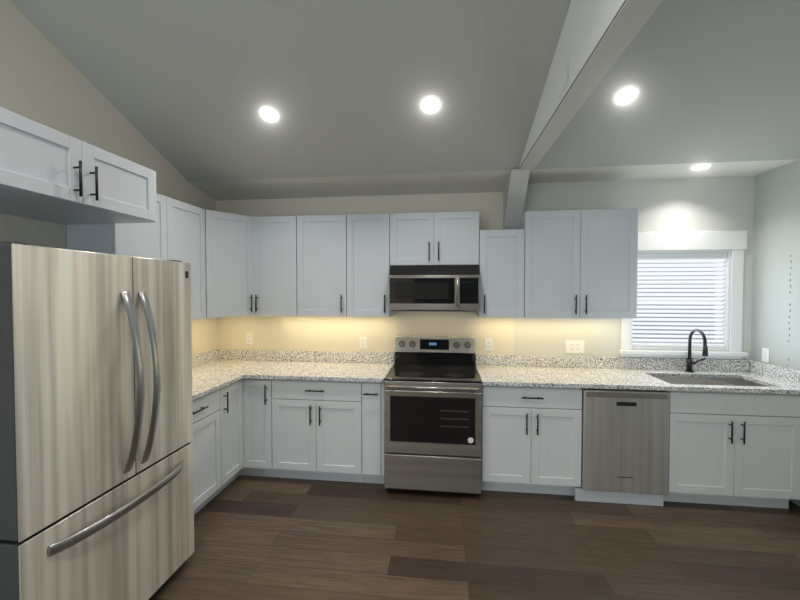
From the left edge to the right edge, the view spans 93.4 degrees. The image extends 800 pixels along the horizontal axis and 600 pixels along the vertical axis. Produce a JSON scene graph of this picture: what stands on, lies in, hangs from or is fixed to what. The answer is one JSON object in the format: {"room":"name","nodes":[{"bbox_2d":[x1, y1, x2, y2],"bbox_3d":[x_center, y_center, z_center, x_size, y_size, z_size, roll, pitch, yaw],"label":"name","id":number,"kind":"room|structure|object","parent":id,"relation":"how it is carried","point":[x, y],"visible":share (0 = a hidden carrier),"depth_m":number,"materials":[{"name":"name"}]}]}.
{"room":"kitchen","nodes":[
{"label":"kitchen","id":0,"kind":"room"},
{"bbox_2d":[0,0,217,355],"bbox_3d":[-2.316,-0.694,0.663,0.140,4.576,6.400,0,1,7],"label":"wall","id":1,"kind":"structure","parent":0,"point":[44,80],"depth_m":2.28,"materials":[{"name":"paint"}]},
{"bbox_2d":[0,107,156,224],"bbox_3d":[-1.772,-0.597,1.805,0.665,0.295,0.932,0,1,7],"label":"upper cabinet","id":2,"kind":"object","parent":1,"relation":"attached to","point":[48,174],"visible":1,"depth_m":1.75,"materials":[{"name":"white wood"}]},
{"bbox_2d":[67,193,205,319],"bbox_3d":[-1.814,-0.291,2.726,0.365,0.905,0.867,0,1,7],"label":"upper cabinet","id":3,"kind":"object","parent":1,"relation":"attached to","point":[176,231],"visible":0.31,"depth_m":2.68,"materials":[{"name":"white wood"}]},
{"bbox_2d":[192,349,219,367],"bbox_3d":[-1.947,0.589,3.087,0.020,0.134,1.470,0,1,7],"label":"backsplash","id":4,"kind":"structure","parent":1,"relation":"attached to","point":[203,358],"depth_m":3.63,"materials":[{"name":"stone"}]},
{"bbox_2d":[205,210,253,317],"bbox_3d":[-1.616,-0.309,3.475,0.581,0.905,0.662,0,1,7],"label":"upper cabinet","id":5,"kind":"object","parent":1,"relation":"attached to","point":[229,269],"visible":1,"depth_m":3.29,"materials":[{"name":"white wood"}]},
{"bbox_2d":[10,0,799,200],"bbox_3d":[0.211,-1.838,0.335,5.230,1.873,6.680,0,1,7],"label":"ceiling","id":6,"kind":"structure","parent":0,"point":[187,89],"depth_m":2.41,"materials":[{"name":"paint"}]},
{"bbox_2d":[258,106,279,122],"bbox_3d":[-0.919,-1.304,2.652,0.148,0.055,0.137,0,1,7],"label":"ceiling light","id":7,"kind":"object","parent":6,"relation":"attached to","point":[269,114],"visible":1,"depth_m":2.65,"materials":[{"name":"white plastic"}]},
{"bbox_2d":[419,96,441,113],"bbox_3d":[0.203,-1.300,2.518,0.148,0.055,0.137,0,1,7],"label":"ceiling light","id":8,"kind":"object","parent":6,"relation":"attached to","point":[430,104],"visible":1,"depth_m":2.51,"materials":[{"name":"white plastic"}]},
{"bbox_2d":[519,0,662,169],"bbox_3d":[0.852,-1.805,1.047,0.257,1.604,3.965,0,1,7],"label":"beam","id":9,"kind":"structure","parent":6,"relation":"attached to","point":[596,38],"depth_m":1.82,"materials":[{"name":"paint"}]},
{"bbox_2d":[613,86,639,105],"bbox_3d":[1.431,-1.291,2.387,0.148,0.055,0.137,0,1,7],"label":"ceiling light","id":10,"kind":"object","parent":6,"relation":"attached to","point":[626,95],"visible":1,"depth_m":2.38,"materials":[{"name":"white plastic"}]},
{"bbox_2d":[690,164,711,169],"bbox_3d":[2.395,-1.056,3.004,0.144,0.002,0.144,0,1,7],"label":"recessed light","id":11,"kind":"object","parent":6,"relation":"in","point":[700,167],"visible":1,"depth_m":3.00,"materials":[{"name":"white plastic"}]},
{"bbox_2d":[148,475,799,599],"bbox_3d":[0.211,1.641,0.416,5.230,0.080,6.680,0,1,7],"label":"floor","id":12,"kind":"structure","parent":0,"point":[265,538],"depth_m":2.37,"materials":[{"name":"brown wood"}]},
{"bbox_2d":[0,241,193,599],"bbox_3d":[-1.636,0.674,1.818,0.884,1.787,0.920,0,1,7],"label":"refrigerator","id":13,"kind":"object","parent":12,"relation":"on","point":[96,460],"visible":1,"depth_m":1.60,"materials":[{"name":"grey metal"}]},
{"bbox_2d":[189,389,220,514],"bbox_3d":[-1.684,1.110,2.625,0.655,0.878,0.562,0,1,7],"label":"base cabinet","id":14,"kind":"object","parent":12,"relation":"on","point":[206,440],"visible":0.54,"depth_m":2.71,"materials":[{"name":"white wood"}]},
{"bbox_2d":[210,378,276,500],"bbox_3d":[-1.489,1.093,3.357,0.869,0.878,0.932,0,1,7],"label":"base cabinet","id":15,"kind":"object","parent":12,"relation":"on","point":[246,422],"visible":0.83,"depth_m":3.16,"materials":[{"name":"white wood"}]},
{"bbox_2d":[192,372,243,399],"bbox_3d":[-1.660,0.648,2.737,0.630,0.032,0.840,0,1,7],"label":"countertop","id":16,"kind":"structure","parent":15,"relation":"on","point":[209,377],"depth_m":2.94,"materials":[{"name":"stone"}]},
{"bbox_2d":[192,360,393,381],"bbox_3d":[-0.988,0.632,3.419,1.804,0.032,0.627,0,1,7],"label":"countertop","id":17,"kind":"structure","parent":15,"relation":"on","point":[252,369],"depth_m":3.35,"materials":[{"name":"stone"}]},
{"bbox_2d":[272,379,364,482],"bbox_3d":[-0.658,1.092,3.398,0.765,0.878,0.655,0,1,7],"label":"base cabinet","id":18,"kind":"object","parent":12,"relation":"on","point":[316,430],"visible":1,"depth_m":3.11,"materials":[{"name":"white wood"}]},
{"bbox_2d":[362,382,384,483],"bbox_3d":[-0.184,1.093,3.341,0.183,0.878,0.655,0,1,7],"label":"base cabinet","id":19,"kind":"object","parent":12,"relation":"on","point":[373,452],"visible":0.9,"depth_m":3.05,"materials":[{"name":"white wood"}]},
{"bbox_2d":[384,335,481,494],"bbox_3d":[0.286,0.942,3.234,0.762,1.185,0.731,0,1,7],"label":"range","id":20,"kind":"object","parent":12,"relation":"on","point":[433,413],"visible":1,"depth_m":2.94,"materials":[{"name":"metal"}]},
{"bbox_2d":[481,385,581,495],"bbox_3d":[1.046,1.097,3.195,0.743,0.878,0.655,0,1,7],"label":"base cabinet","id":21,"kind":"object","parent":12,"relation":"on","point":[531,439],"visible":0.96,"depth_m":2.91,"materials":[{"name":"white wood"}]},
{"bbox_2d":[574,388,669,505],"bbox_3d":[1.701,1.101,3.124,0.646,0.872,0.626,0,1,7],"label":"dishwasher","id":22,"kind":"object","parent":12,"relation":"on","point":[625,448],"visible":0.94,"depth_m":2.82,"materials":[{"name":"grey metal"}]},
{"bbox_2d":[663,391,799,508],"bbox_3d":[2.517,1.101,3.019,0.985,0.878,0.655,0,1,7],"label":"base cabinet","id":23,"kind":"object","parent":12,"relation":"on","point":[736,449],"visible":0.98,"depth_m":2.74,"materials":[{"name":"white wood"}]},
{"bbox_2d":[476,366,799,394],"bbox_3d":[1.828,0.640,3.085,2.328,0.032,0.624,0,1,7],"label":"countertop","id":24,"kind":"structure","parent":23,"relation":"on","point":[594,378],"depth_m":2.97,"materials":[{"name":"stone"}]},
{"bbox_2d":[685,329,707,372],"bbox_3d":[2.529,0.430,3.151,0.148,0.382,0.245,0,1,7],"label":"faucet","id":25,"kind":"object","parent":24,"relation":"on","point":[689,362],"visible":1,"depth_m":3.23,"materials":[{"name":"black metal"}]},
{"bbox_2d":[653,376,767,386],"bbox_3d":[2.438,0.752,2.986,0.780,0.185,0.420,0,1,7],"label":"sink","id":26,"kind":"object","parent":24,"relation":"in","point":[708,381],"visible":0.04,"depth_m":3.16,"materials":[{"name":"silver metal"}]},
{"bbox_2d":[216,176,754,365],"bbox_3d":[0.598,0.200,3.630,5.230,2.650,0.140,0,1,7],"label":"wall","id":27,"kind":"structure","parent":0,"point":[697,204],"depth_m":3.50,"materials":[{"name":"paint"}]},
{"bbox_2d":[246,333,252,343],"bbox_3d":[-1.525,0.391,3.813,0.070,0.115,0.007,0,1,7],"label":"electrical outlet","id":28,"kind":"object","parent":27,"relation":"attached to","point":[249,338],"visible":1,"depth_m":3.81,"materials":[{"name":"white plastic"}]},
{"bbox_2d":[253,216,296,315],"bbox_3d":[-1.121,-0.311,3.566,0.412,0.905,0.365,0,1,7],"label":"upper cabinet","id":29,"kind":"object","parent":27,"relation":"attached to","point":[275,261],"visible":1,"depth_m":3.43,"materials":[{"name":"white wood"}]},
{"bbox_2d":[220,349,394,363],"bbox_3d":[-0.961,0.574,3.740,1.825,0.134,0.022,0,1,7],"label":"backsplash","id":30,"kind":"structure","parent":27,"relation":"attached to","point":[225,354],"depth_m":3.72,"materials":[{"name":"stone"}]},
{"bbox_2d":[297,214,346,315],"bbox_3d":[-0.686,-0.310,3.514,0.457,0.905,0.365,0,1,7],"label":"upper cabinet","id":31,"kind":"object","parent":27,"relation":"attached to","point":[321,265],"visible":1,"depth_m":3.38,"materials":[{"name":"white wood"}]},
{"bbox_2d":[360,337,366,348],"bbox_3d":[-0.359,0.416,3.675,0.070,0.115,0.007,0,1,7],"label":"electrical outlet","id":32,"kind":"object","parent":27,"relation":"attached to","point":[363,342],"visible":1,"depth_m":3.67,"materials":[{"name":"white plastic"}]},
{"bbox_2d":[347,213,394,316],"bbox_3d":[-0.266,-0.309,3.464,0.385,0.905,0.365,0,1,7],"label":"upper cabinet","id":33,"kind":"object","parent":27,"relation":"attached to","point":[368,253],"visible":1,"depth_m":3.33,"materials":[{"name":"white wood"}]},
{"bbox_2d":[390,211,478,265],"bbox_3d":[0.309,-0.532,3.390,0.767,0.455,0.365,0,1,7],"label":"upper cabinet","id":34,"kind":"object","parent":27,"relation":"attached to","point":[438,238],"visible":0.96,"depth_m":3.25,"materials":[{"name":"white wood"}]},
{"bbox_2d":[389,265,479,311],"bbox_3d":[0.303,-0.105,3.349,0.763,0.391,0.466,0,1,7],"label":"over-the-range microwave","id":35,"kind":"object","parent":34,"relation":"attached to","point":[435,288],"visible":1,"depth_m":3.17,"materials":[{"name":"grey metal"}]},
{"bbox_2d":[485,339,492,350],"bbox_3d":[0.833,0.419,3.533,0.070,0.115,0.007,0,1,7],"label":"electrical outlet","id":36,"kind":"object","parent":27,"relation":"attached to","point":[488,344],"visible":1,"depth_m":3.53,"materials":[{"name":"white plastic"}]},
{"bbox_2d":[476,229,524,317],"bbox_3d":[0.877,-0.225,3.330,0.371,0.745,0.365,0,1,7],"label":"upper cabinet","id":37,"kind":"object","parent":27,"relation":"attached to","point":[501,263],"visible":0.98,"depth_m":3.19,"materials":[{"name":"white wood"}]},
{"bbox_2d":[503,169,529,229],"bbox_3d":[1.002,-0.830,3.264,0.148,0.466,0.436,0,1,7],"label":"brace","id":38,"kind":"object","parent":27,"relation":"attached to","point":[514,192],"visible":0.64,"depth_m":3.24,"materials":[{"name":"paint"}]},
{"bbox_2d":[566,340,583,352],"bbox_3d":[1.597,0.428,3.442,0.161,0.115,0.007,0,1,7],"label":"electrical outlet","id":39,"kind":"object","parent":27,"relation":"attached to","point":[574,346],"visible":1,"depth_m":3.44,"materials":[{"name":"white plastic"}]},
{"bbox_2d":[519,209,637,318],"bbox_3d":[1.505,-0.299,3.253,0.887,0.895,0.365,0,1,7],"label":"upper cabinet","id":40,"kind":"object","parent":27,"relation":"attached to","point":[580,263],"visible":1,"depth_m":3.11,"materials":[{"name":"white wood"}]},
{"bbox_2d":[476,354,747,371],"bbox_3d":[1.877,0.582,3.402,2.349,0.134,0.022,0,1,7],"label":"backsplash","id":41,"kind":"structure","parent":27,"relation":"attached to","point":[737,365],"depth_m":3.39,"materials":[{"name":"stone"}]},
{"bbox_2d":[619,231,747,358],"bbox_3d":[2.482,-0.044,3.368,1.019,1.110,0.196,0,1,7],"label":"window","id":42,"kind":"structure","parent":27,"relation":"in","point":[733,244],"depth_m":3.29,"materials":[{"name":"white wood"}]},
{"bbox_2d":[632,253,726,347],"bbox_3d":[2.479,0.004,3.369,0.767,0.835,0.055,0,1,7],"label":"window blinds","id":43,"kind":"object","parent":42,"relation":"attached to","point":[712,261],"visible":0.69,"depth_m":3.37,"materials":[{"name":"white plastic"}]},
{"bbox_2d":[751,159,799,505],"bbox_3d":[2.738,-0.680,0.060,0.140,4.576,6.400,0,1,7],"label":"wall","id":44,"kind":"structure","parent":0,"point":[776,240],"depth_m":3.02,"materials":[{"name":"paint"}]},
{"bbox_2d":[762,348,769,362],"bbox_3d":[3.025,0.457,3.120,0.007,0.115,0.070,0,1,7],"label":"outlet","id":45,"kind":"object","parent":44,"relation":"attached to","point":[765,354],"visible":1,"depth_m":3.12,"materials":[{"name":"white plastic"}]},
{"bbox_2d":[748,360,799,384],"bbox_3d":[2.994,0.593,2.935,0.020,0.134,0.603,0,1,7],"label":"backsplash","id":46,"kind":"structure","parent":44,"relation":"attached to","point":[773,371],"depth_m":3.01,"materials":[{"name":"stone"}]},
{"bbox_2d":[787,254,791,365],"bbox_3d":[3.004,0.106,2.908,0.001,0.915,0.020,0,1,7],"label":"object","id":47,"kind":"structure","parent":44,"relation":"attached to","point":[789,303],"depth_m":2.91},
{"label":"outside","id":48,"kind":"structure","parent":0,"visible":0},
{"bbox_2d":[633,259,714,339],"bbox_3d":[2.520,-0.004,3.719,1.415,1.475,0.001,0,1,7],"label":"window","id":49,"kind":"structure","parent":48,"point":[673,305],"depth_m":3.70,"materials":[{"name":"white plastic"}]}
]}

